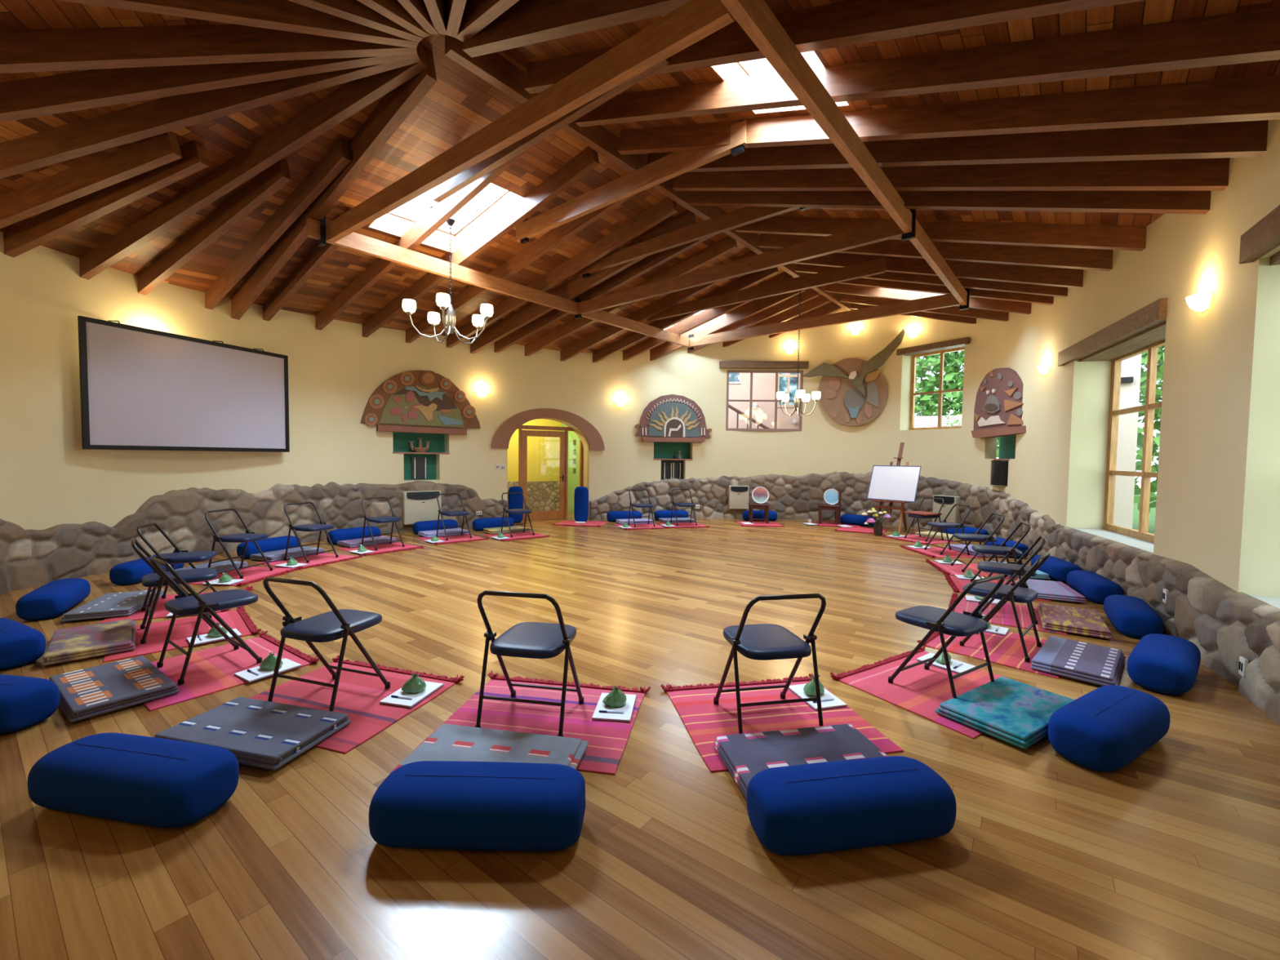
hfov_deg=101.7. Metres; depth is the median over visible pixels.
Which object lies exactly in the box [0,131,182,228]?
roof beam
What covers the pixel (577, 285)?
roof beam
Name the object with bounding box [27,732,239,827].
bolster
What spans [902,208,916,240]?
strap
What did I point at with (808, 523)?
notepad
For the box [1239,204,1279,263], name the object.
lintel beam
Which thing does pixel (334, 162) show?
roof beam
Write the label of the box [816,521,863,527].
woven rug
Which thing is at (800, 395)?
chandelier
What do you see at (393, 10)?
roof beam
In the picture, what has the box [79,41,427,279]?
roof beam
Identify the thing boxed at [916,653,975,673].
notepad
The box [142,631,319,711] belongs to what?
woven rug
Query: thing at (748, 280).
roof beam
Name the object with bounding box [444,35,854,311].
roof beam
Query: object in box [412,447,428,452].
bowl
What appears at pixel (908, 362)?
window
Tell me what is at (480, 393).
wall sconce
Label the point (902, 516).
easel
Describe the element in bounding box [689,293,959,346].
roof beam
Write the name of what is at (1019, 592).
folding chair
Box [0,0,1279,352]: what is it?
ceiling
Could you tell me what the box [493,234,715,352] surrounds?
roof beam
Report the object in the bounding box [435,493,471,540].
folding chair
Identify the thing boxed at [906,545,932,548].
notepad
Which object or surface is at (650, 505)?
folding chair
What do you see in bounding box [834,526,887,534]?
woven rug
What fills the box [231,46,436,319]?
roof beam
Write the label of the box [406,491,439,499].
grille
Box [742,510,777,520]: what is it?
bolster
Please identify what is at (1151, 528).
garden
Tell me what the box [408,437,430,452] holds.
candle holder
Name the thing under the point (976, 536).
folding chair
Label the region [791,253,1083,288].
roof beam
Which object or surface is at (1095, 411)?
window
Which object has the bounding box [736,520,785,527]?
woven rug
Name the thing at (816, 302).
roof beam
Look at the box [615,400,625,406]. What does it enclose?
wall sconce
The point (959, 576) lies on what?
notepad
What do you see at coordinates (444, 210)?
roof beam
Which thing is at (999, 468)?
wall niche
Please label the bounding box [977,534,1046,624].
folding chair
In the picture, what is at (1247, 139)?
roof beam
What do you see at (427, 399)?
relief
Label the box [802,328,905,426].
wall sculpture
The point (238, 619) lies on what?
woven rug
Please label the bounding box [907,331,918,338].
wall sconce
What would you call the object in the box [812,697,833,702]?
pen
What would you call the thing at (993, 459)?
shelf
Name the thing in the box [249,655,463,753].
woven rug
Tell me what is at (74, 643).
folded blanket
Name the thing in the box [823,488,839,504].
round plate
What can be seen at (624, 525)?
packet
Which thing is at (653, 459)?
shelf
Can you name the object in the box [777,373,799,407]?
window
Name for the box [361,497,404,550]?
folding chair
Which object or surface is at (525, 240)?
strap
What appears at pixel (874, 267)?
roof beam
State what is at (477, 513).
wall socket
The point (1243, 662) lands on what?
wall socket
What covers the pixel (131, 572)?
bolster
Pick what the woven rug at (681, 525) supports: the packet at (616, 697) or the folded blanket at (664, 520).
the folded blanket at (664, 520)
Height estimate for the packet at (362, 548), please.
0.104 m
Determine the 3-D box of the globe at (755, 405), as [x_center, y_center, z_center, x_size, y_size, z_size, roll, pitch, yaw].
[3.624,-2.340,16.390,0.180,0.180,0.178,1,3,3]
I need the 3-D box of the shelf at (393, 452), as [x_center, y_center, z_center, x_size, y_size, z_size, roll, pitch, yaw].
[-4.465,-0.546,10.577,1.117,0.030,0.240,-1,3,-41]
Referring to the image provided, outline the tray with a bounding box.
[871,499,906,503]
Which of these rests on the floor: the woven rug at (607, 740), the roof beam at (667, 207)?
the woven rug at (607, 740)
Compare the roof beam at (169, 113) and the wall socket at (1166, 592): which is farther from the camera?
the wall socket at (1166, 592)
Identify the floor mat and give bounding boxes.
[154,697,351,770]
[714,723,888,799]
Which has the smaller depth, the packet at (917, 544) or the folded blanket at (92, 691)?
the folded blanket at (92, 691)
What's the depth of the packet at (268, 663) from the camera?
3.60 m
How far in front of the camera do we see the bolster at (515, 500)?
11.78 m
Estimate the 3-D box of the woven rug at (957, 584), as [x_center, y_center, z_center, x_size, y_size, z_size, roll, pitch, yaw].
[4.282,1.289,6.331,0.934,0.048,0.995,2,3,24]
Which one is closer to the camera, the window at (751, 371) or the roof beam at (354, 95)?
the roof beam at (354, 95)
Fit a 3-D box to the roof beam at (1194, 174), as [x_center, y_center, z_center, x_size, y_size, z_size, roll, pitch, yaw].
[2.612,-3.140,5.403,5.166,1.540,0.085,2,3,32]
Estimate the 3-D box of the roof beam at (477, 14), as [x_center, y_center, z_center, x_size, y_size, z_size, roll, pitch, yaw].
[0.333,-2.999,2.324,0.085,1.566,5.515,-2,3,-42]
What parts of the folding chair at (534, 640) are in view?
leg, seat, leg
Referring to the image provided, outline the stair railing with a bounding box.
[728,404,769,428]
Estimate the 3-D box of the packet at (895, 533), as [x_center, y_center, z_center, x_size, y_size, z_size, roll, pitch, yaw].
[5.106,1.061,10.378,0.116,0.104,0.150,-2,4,-45]
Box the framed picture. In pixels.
[728,373,741,383]
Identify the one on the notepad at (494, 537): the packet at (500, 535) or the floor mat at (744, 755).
the packet at (500, 535)
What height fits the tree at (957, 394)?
4.631 m
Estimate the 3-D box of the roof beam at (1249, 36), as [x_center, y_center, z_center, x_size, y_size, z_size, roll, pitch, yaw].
[1.631,-3.083,4.033,5.443,1.559,0.085,2,3,32]
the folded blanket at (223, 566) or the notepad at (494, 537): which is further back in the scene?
the notepad at (494, 537)
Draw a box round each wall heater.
[401,490,441,524]
[728,485,749,509]
[932,494,960,523]
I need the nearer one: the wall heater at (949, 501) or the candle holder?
the candle holder
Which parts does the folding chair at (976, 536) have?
seat, leg, leg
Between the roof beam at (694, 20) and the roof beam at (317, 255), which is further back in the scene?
the roof beam at (317, 255)
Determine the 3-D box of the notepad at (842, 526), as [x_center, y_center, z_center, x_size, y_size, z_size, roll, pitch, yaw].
[4.655,1.049,11.834,0.222,0.011,0.322,0,3,-5]
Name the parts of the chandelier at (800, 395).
lamp shade, lamp shade, arm, arm, chain, arm, lamp shade, lamp shade, arm, lamp shade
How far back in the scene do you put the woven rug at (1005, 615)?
5.21 m
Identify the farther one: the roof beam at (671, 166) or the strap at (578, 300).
the strap at (578, 300)
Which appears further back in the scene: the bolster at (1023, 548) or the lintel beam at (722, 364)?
the lintel beam at (722, 364)
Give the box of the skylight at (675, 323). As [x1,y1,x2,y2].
[663,323,676,329]
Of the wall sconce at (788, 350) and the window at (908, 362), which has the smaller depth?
the window at (908, 362)
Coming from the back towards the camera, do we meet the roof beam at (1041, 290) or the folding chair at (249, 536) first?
the roof beam at (1041, 290)
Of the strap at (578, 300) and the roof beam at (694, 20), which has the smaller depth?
the roof beam at (694, 20)
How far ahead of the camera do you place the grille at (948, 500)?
11.16 m
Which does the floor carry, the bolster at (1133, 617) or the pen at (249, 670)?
the bolster at (1133, 617)
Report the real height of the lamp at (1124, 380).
0.120 m
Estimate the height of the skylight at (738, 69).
0.531 m
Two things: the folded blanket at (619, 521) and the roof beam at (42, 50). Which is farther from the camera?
the folded blanket at (619, 521)
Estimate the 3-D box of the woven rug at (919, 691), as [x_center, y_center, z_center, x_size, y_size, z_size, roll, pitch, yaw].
[2.041,1.383,3.543,1.136,0.047,0.938,-1,3,-32]
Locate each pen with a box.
[247,669,258,675]
[391,695,412,699]
[599,710,623,713]
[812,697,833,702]
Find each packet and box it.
[207,622,227,637]
[218,572,231,582]
[259,652,283,670]
[286,556,297,565]
[357,544,367,551]
[401,673,426,693]
[431,534,439,541]
[497,531,504,537]
[602,685,626,706]
[622,522,628,527]
[665,520,671,525]
[803,675,824,696]
[892,530,900,536]
[914,540,923,546]
[935,646,951,663]
[942,555,952,562]
[963,568,974,577]
[974,595,984,599]
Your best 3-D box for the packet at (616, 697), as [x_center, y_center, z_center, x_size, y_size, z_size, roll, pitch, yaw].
[-0.155,1.311,3.170,0.150,0.104,0.116,0,3,-10]
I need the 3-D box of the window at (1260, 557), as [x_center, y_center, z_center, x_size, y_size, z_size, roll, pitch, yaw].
[4.255,-0.342,3.090,0.510,2.378,1.150,2,3,31]
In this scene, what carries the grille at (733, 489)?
attached to the wall heater at (738, 496)
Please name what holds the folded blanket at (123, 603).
on the woven rug at (160, 611)
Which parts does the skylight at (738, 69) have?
frame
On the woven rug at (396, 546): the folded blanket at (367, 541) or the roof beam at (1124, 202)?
the folded blanket at (367, 541)
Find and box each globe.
[752,402,758,408]
[791,418,798,424]
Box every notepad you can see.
[186,628,241,645]
[201,578,244,585]
[234,657,302,682]
[274,563,307,568]
[348,550,373,554]
[379,680,443,707]
[423,539,444,542]
[490,536,510,539]
[591,693,636,721]
[788,683,847,710]
[802,522,817,524]
[836,524,853,527]
[886,534,905,537]
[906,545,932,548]
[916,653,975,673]
[933,560,964,564]
[955,574,984,580]
[965,595,999,604]
[984,624,1008,635]
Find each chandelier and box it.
[402,218,493,344]
[776,290,820,416]
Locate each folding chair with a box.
[130,537,217,644]
[136,522,217,611]
[149,555,262,684]
[204,508,272,578]
[262,577,390,711]
[284,502,337,563]
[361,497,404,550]
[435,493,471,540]
[474,590,583,737]
[501,492,534,537]
[627,488,654,527]
[670,488,697,525]
[713,593,826,733]
[888,573,1004,698]
[904,497,944,541]
[924,503,971,555]
[951,512,1005,574]
[959,551,1050,662]
[970,521,1031,583]
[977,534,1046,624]
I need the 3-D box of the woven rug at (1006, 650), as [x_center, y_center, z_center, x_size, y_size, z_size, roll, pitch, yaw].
[2.972,1.361,4.340,0.995,0.046,0.936,-2,3,-44]
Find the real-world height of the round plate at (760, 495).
0.420 m
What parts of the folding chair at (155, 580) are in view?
leg, leg, seat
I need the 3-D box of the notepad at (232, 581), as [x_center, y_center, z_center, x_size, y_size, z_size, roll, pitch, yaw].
[-4.843,1.186,6.059,0.322,0.011,0.222,1,3,2]
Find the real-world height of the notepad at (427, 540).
0.011 m
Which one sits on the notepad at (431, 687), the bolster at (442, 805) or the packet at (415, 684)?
the packet at (415, 684)
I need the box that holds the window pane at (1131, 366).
[1113,353,1142,528]
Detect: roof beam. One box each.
[0,24,417,73]
[0,47,421,178]
[0,54,418,122]
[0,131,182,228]
[3,139,208,257]
[59,0,418,48]
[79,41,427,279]
[137,158,291,295]
[204,137,351,310]
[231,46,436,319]
[262,206,351,321]
[287,0,423,42]
[306,217,694,348]
[315,146,531,330]
[328,0,733,242]
[357,0,430,37]
[362,146,599,337]
[397,0,439,35]
[405,193,636,342]
[423,0,447,35]
[432,57,669,202]
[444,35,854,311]
[446,0,466,37]
[446,196,677,347]
[455,0,519,41]
[462,0,689,57]
[470,209,696,353]
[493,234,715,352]
[515,119,747,242]
[524,0,1145,93]
[524,235,737,355]
[560,250,758,360]
[574,6,1279,127]
[578,206,799,276]
[578,218,903,314]
[592,266,778,362]
[617,74,1279,155]
[622,271,792,360]
[646,120,1268,172]
[647,257,885,321]
[649,289,804,360]
[672,157,1230,191]
[686,191,1211,213]
[687,288,819,352]
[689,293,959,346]
[720,0,967,305]
[722,294,831,346]
[734,216,1146,251]
[757,233,1113,271]
[768,302,842,337]
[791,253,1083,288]
[795,263,1067,297]
[808,273,1053,305]
[824,283,1031,314]
[840,293,1008,321]
[849,302,976,324]
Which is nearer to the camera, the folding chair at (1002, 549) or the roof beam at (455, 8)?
the roof beam at (455, 8)
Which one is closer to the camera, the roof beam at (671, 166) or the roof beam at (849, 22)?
the roof beam at (849, 22)
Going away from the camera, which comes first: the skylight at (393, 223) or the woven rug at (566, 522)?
the skylight at (393, 223)
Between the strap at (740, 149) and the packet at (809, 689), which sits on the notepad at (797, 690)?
the packet at (809, 689)
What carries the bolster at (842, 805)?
on the floor
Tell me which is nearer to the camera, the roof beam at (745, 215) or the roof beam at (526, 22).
the roof beam at (526, 22)
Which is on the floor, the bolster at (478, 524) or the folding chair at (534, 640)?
the bolster at (478, 524)
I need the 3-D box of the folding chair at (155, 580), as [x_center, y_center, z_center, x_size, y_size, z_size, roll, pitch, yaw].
[-3.929,0.876,4.412,0.533,0.797,0.505,-2,3,-44]
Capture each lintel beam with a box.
[719,360,808,368]
[896,337,969,355]
[1057,297,1168,366]
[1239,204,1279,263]
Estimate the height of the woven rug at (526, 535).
0.048 m
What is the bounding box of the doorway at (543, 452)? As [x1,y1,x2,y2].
[471,418,597,527]
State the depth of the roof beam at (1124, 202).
5.20 m
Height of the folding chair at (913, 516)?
0.797 m
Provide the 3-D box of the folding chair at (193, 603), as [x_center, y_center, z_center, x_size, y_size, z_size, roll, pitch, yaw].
[-3.060,0.918,3.689,0.505,0.797,0.533,2,3,35]
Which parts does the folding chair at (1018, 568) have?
seat, leg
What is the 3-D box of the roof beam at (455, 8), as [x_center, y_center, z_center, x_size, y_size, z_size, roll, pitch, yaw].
[-0.348,-2.979,1.828,0.085,1.580,5.579,-1,3,-26]
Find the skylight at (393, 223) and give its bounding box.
[368,186,522,253]
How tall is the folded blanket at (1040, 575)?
0.068 m
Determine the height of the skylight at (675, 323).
0.661 m
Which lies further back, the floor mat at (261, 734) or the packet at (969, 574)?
the packet at (969, 574)
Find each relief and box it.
[360,369,480,435]
[635,394,711,441]
[971,368,1026,437]
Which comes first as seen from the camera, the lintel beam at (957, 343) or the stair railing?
the lintel beam at (957, 343)
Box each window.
[725,369,803,431]
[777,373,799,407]
[899,346,964,430]
[1066,321,1166,552]
[1238,245,1279,608]
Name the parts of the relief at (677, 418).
panel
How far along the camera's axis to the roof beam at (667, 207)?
8.35 m
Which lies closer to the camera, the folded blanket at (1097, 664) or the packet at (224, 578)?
the folded blanket at (1097, 664)
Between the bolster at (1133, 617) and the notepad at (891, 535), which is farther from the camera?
the notepad at (891, 535)
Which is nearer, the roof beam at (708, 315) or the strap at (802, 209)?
the strap at (802, 209)
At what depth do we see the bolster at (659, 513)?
12.59 m
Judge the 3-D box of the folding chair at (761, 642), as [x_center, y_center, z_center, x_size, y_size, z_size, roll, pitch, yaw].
[0.738,0.994,3.024,0.505,0.797,0.533,0,3,-11]
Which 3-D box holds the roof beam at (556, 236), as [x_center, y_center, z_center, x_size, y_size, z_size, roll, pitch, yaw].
[-2.340,-3.340,8.539,5.848,1.537,0.085,3,3,37]
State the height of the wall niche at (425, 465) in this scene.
1.016 m
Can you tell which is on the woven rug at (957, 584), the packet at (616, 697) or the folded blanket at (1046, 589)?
the folded blanket at (1046, 589)
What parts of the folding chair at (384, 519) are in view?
leg, seat, leg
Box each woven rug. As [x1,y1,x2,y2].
[97,585,253,623]
[102,605,261,662]
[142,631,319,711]
[187,565,302,586]
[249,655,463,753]
[254,552,363,569]
[337,542,424,555]
[413,671,650,774]
[417,533,488,544]
[483,531,549,541]
[551,520,608,526]
[613,523,667,529]
[657,522,710,528]
[660,673,903,772]
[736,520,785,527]
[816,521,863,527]
[830,645,1002,738]
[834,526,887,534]
[881,534,954,544]
[900,545,986,557]
[916,631,1060,678]
[924,559,1017,578]
[943,573,1051,601]
[948,592,1066,635]
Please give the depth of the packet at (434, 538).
9.05 m
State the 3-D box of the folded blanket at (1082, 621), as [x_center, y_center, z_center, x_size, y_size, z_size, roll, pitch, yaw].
[4.078,1.315,4.926,0.470,0.068,0.807,2,3,34]
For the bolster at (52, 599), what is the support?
on the floor
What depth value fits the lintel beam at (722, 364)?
12.97 m
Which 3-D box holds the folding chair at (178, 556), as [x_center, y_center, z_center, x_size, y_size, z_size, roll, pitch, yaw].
[-4.618,0.832,5.233,0.533,0.797,0.505,0,3,-25]
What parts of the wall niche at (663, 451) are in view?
panel, panel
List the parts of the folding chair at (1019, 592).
seat, leg, leg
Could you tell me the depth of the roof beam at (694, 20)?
3.88 m
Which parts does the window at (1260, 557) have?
sill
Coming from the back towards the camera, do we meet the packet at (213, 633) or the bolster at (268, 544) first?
the bolster at (268, 544)
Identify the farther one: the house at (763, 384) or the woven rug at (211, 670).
the house at (763, 384)
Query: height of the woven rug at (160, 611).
0.048 m
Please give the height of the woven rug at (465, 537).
0.047 m
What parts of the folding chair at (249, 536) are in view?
leg, seat, leg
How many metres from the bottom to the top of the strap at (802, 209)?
0.360 m
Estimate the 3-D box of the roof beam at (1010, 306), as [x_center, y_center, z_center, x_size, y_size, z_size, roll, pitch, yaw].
[5.362,-3.491,9.864,3.612,1.181,0.085,2,3,32]
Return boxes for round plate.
[751,486,768,503]
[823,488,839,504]
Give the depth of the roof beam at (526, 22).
3.84 m
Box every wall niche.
[392,431,449,480]
[653,441,693,479]
[984,435,1016,486]
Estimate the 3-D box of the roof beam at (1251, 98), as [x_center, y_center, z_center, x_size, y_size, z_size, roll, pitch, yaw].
[2.013,-3.104,4.553,5.352,1.552,0.085,2,3,32]
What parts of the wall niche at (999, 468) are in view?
panel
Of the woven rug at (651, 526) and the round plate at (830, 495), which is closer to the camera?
the woven rug at (651, 526)
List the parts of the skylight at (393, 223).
frame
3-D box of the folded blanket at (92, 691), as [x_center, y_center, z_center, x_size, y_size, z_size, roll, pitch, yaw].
[-3.344,1.295,3.300,0.807,0.068,0.470,2,3,35]
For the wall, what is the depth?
7.88 m
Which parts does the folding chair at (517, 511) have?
leg, seat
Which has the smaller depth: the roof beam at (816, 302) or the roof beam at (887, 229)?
the roof beam at (887, 229)
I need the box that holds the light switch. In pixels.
[495,464,499,470]
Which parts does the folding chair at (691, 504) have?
seat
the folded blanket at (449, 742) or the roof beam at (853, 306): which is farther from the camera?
the roof beam at (853, 306)
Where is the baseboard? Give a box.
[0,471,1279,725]
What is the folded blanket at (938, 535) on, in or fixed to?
on the woven rug at (909, 538)
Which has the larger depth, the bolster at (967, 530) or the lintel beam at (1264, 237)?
the bolster at (967, 530)
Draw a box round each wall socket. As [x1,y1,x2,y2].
[475,511,481,515]
[1162,588,1168,603]
[1238,656,1248,677]
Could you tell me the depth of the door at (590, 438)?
12.41 m
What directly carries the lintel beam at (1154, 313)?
attached to the wall
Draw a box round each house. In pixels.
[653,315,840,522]
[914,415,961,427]
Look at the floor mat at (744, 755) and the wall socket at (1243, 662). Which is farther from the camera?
the wall socket at (1243, 662)
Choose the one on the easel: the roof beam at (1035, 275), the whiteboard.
the whiteboard
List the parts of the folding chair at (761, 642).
leg, seat, leg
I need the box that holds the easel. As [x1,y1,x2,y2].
[871,442,908,533]
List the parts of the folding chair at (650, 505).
leg, seat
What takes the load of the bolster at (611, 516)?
on the floor
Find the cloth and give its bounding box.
[904,511,942,515]
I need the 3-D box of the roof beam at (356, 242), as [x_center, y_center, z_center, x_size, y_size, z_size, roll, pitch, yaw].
[-1.335,-3.091,9.200,0.076,0.200,8.000,3,3,40]
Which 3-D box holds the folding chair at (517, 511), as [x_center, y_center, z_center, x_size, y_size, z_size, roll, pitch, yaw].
[-2.348,0.652,9.992,0.505,0.797,0.533,-1,3,-38]
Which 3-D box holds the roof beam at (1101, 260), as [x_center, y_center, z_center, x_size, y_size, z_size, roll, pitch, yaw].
[3.868,-3.273,7.359,4.560,1.421,0.085,2,3,32]
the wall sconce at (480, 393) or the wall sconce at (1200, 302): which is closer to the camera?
the wall sconce at (1200, 302)
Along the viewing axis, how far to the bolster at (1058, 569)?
6.68 m
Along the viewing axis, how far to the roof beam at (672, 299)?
10.70 m
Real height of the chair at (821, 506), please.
0.800 m
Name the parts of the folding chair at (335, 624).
leg, seat, leg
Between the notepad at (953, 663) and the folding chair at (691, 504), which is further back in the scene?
the folding chair at (691, 504)
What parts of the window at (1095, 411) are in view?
sill, frame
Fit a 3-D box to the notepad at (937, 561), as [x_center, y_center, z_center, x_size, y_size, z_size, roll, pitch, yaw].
[4.604,1.227,7.767,0.322,0.011,0.222,1,3,10]
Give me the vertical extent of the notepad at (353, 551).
0.011 m
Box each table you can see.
[747,502,770,523]
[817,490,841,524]
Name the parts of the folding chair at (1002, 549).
seat, leg, leg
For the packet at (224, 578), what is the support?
on the notepad at (232, 581)
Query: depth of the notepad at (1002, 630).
4.64 m
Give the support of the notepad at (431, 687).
on the woven rug at (358, 695)
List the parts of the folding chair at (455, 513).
leg, seat, leg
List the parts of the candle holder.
arm, arm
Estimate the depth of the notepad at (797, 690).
3.28 m
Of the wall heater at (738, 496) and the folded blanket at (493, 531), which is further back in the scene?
the wall heater at (738, 496)
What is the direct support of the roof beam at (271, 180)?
attached to the ceiling
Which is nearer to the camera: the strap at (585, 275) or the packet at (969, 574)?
the packet at (969, 574)
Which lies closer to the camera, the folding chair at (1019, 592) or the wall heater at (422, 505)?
the folding chair at (1019, 592)
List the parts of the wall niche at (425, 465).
panel, panel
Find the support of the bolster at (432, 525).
on the floor
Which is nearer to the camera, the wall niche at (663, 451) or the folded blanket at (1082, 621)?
the folded blanket at (1082, 621)
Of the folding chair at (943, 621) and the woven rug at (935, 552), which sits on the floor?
the woven rug at (935, 552)
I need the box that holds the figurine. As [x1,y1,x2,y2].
[676,450,681,458]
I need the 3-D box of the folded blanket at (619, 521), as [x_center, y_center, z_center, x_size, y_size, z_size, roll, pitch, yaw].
[-0.121,0.953,12.038,0.807,0.068,0.470,0,3,-18]
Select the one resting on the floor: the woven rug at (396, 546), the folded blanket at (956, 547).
the woven rug at (396, 546)
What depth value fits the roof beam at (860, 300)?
10.38 m
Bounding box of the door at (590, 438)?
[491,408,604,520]
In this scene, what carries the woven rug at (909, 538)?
on the floor
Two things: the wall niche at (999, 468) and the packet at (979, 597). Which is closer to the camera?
the packet at (979, 597)
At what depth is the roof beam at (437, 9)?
4.07 m
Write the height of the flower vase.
0.567 m
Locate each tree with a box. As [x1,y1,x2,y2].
[914,350,999,444]
[943,382,962,426]
[995,440,1002,461]
[1133,345,1164,512]
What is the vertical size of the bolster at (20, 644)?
0.245 m
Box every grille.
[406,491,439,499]
[730,486,748,492]
[933,495,954,503]
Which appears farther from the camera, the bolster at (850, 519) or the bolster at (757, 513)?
the bolster at (757, 513)
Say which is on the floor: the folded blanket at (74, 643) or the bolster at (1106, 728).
the bolster at (1106, 728)
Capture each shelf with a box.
[392,452,449,453]
[653,458,693,460]
[993,458,1009,460]
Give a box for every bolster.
[0,617,45,670]
[0,674,59,733]
[15,577,90,620]
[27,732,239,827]
[109,553,184,585]
[236,535,301,559]
[326,526,380,544]
[368,760,585,851]
[412,519,457,534]
[471,516,514,530]
[508,486,523,523]
[573,486,588,521]
[606,511,642,521]
[653,510,688,520]
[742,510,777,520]
[746,755,956,855]
[840,514,879,526]
[942,526,988,535]
[985,537,1028,558]
[1031,555,1082,582]
[1048,684,1170,771]
[1066,570,1123,604]
[1103,594,1164,639]
[1127,633,1200,694]
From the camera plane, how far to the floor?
2.18 m
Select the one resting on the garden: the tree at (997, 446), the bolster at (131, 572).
the tree at (997, 446)
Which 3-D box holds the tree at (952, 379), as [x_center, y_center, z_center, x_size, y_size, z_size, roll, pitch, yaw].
[17.409,-5.100,28.758,6.909,11.673,6.710,-1,3,-36]
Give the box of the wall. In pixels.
[0,119,1279,591]
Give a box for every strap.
[317,215,325,247]
[520,218,528,244]
[574,297,582,319]
[582,272,590,278]
[688,333,693,351]
[730,119,745,156]
[800,207,811,211]
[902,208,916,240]
[959,288,969,310]
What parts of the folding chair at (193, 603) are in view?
leg, leg, seat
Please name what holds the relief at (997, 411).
attached to the wall
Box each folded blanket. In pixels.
[41,618,135,666]
[48,655,179,722]
[59,589,164,622]
[174,560,248,573]
[249,546,324,561]
[337,535,398,547]
[391,724,588,772]
[417,528,468,537]
[483,525,530,534]
[615,518,654,524]
[657,517,695,523]
[914,530,960,540]
[935,676,1075,749]
[946,544,1004,556]
[990,560,1050,579]
[1015,578,1085,603]
[1031,635,1125,685]
[1036,603,1111,639]
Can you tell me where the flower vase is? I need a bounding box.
[862,507,890,535]
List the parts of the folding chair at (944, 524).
seat, leg, leg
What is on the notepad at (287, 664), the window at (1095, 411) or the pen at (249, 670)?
the pen at (249, 670)
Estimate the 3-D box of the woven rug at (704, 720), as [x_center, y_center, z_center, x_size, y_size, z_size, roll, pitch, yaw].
[0.773,1.389,3.093,1.130,0.046,0.936,0,3,-11]
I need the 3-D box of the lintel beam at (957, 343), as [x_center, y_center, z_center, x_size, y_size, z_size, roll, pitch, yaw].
[6.503,-2.939,11.532,0.280,0.130,1.548,-1,3,-33]
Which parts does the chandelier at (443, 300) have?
lamp shade, arm, lamp shade, arm, lamp shade, arm, chain, arm, arm, lamp shade, lamp shade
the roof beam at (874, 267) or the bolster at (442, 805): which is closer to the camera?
the bolster at (442, 805)
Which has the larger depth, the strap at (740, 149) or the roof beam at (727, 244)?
the roof beam at (727, 244)
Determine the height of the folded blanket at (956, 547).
0.068 m
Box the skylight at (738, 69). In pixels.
[711,62,848,113]
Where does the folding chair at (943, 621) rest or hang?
on the woven rug at (919, 691)
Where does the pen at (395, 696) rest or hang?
on the notepad at (431, 687)
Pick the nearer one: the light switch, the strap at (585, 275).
the strap at (585, 275)
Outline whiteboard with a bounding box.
[866,465,921,502]
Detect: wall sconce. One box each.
[475,391,487,397]
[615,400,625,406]
[785,347,795,354]
[849,328,860,335]
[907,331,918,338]
[1037,364,1048,374]
[1185,291,1211,312]
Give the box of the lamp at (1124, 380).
[1120,376,1133,383]
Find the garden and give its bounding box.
[1132,493,1156,533]
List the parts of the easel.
leg, leg, leg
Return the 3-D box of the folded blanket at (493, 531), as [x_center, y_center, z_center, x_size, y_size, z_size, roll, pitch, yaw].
[-2.657,0.994,10.393,0.807,0.068,0.470,-1,3,-38]
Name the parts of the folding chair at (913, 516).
leg, seat, leg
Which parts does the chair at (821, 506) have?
leg, rail, leg, post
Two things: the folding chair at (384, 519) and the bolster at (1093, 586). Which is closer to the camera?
the bolster at (1093, 586)
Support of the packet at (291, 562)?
on the notepad at (283, 565)
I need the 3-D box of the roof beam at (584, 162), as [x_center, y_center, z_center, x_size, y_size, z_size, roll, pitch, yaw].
[-2.873,-3.311,7.967,5.910,1.558,0.085,3,3,37]
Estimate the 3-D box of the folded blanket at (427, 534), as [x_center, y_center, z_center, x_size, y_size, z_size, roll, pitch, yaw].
[-3.742,1.001,9.921,0.807,0.068,0.470,-2,3,-42]
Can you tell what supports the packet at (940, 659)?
on the notepad at (953, 663)
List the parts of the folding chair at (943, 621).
seat, leg, leg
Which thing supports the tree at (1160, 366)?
on the garden
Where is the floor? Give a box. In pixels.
[0,519,1279,959]
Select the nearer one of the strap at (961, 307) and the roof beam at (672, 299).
the strap at (961, 307)
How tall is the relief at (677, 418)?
1.181 m
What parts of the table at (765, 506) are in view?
leg, leg, rail, leg, leg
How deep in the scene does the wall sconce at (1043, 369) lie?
8.27 m
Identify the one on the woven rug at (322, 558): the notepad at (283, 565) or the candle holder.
the notepad at (283, 565)
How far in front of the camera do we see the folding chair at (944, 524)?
8.50 m
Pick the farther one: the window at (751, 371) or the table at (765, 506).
the window at (751, 371)
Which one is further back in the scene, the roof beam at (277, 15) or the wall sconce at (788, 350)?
the wall sconce at (788, 350)
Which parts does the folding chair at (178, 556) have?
leg, leg, seat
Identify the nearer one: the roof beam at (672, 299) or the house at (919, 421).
the roof beam at (672, 299)
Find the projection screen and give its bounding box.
[77,315,289,452]
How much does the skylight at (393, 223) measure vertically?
0.701 m
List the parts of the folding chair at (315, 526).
leg, seat, leg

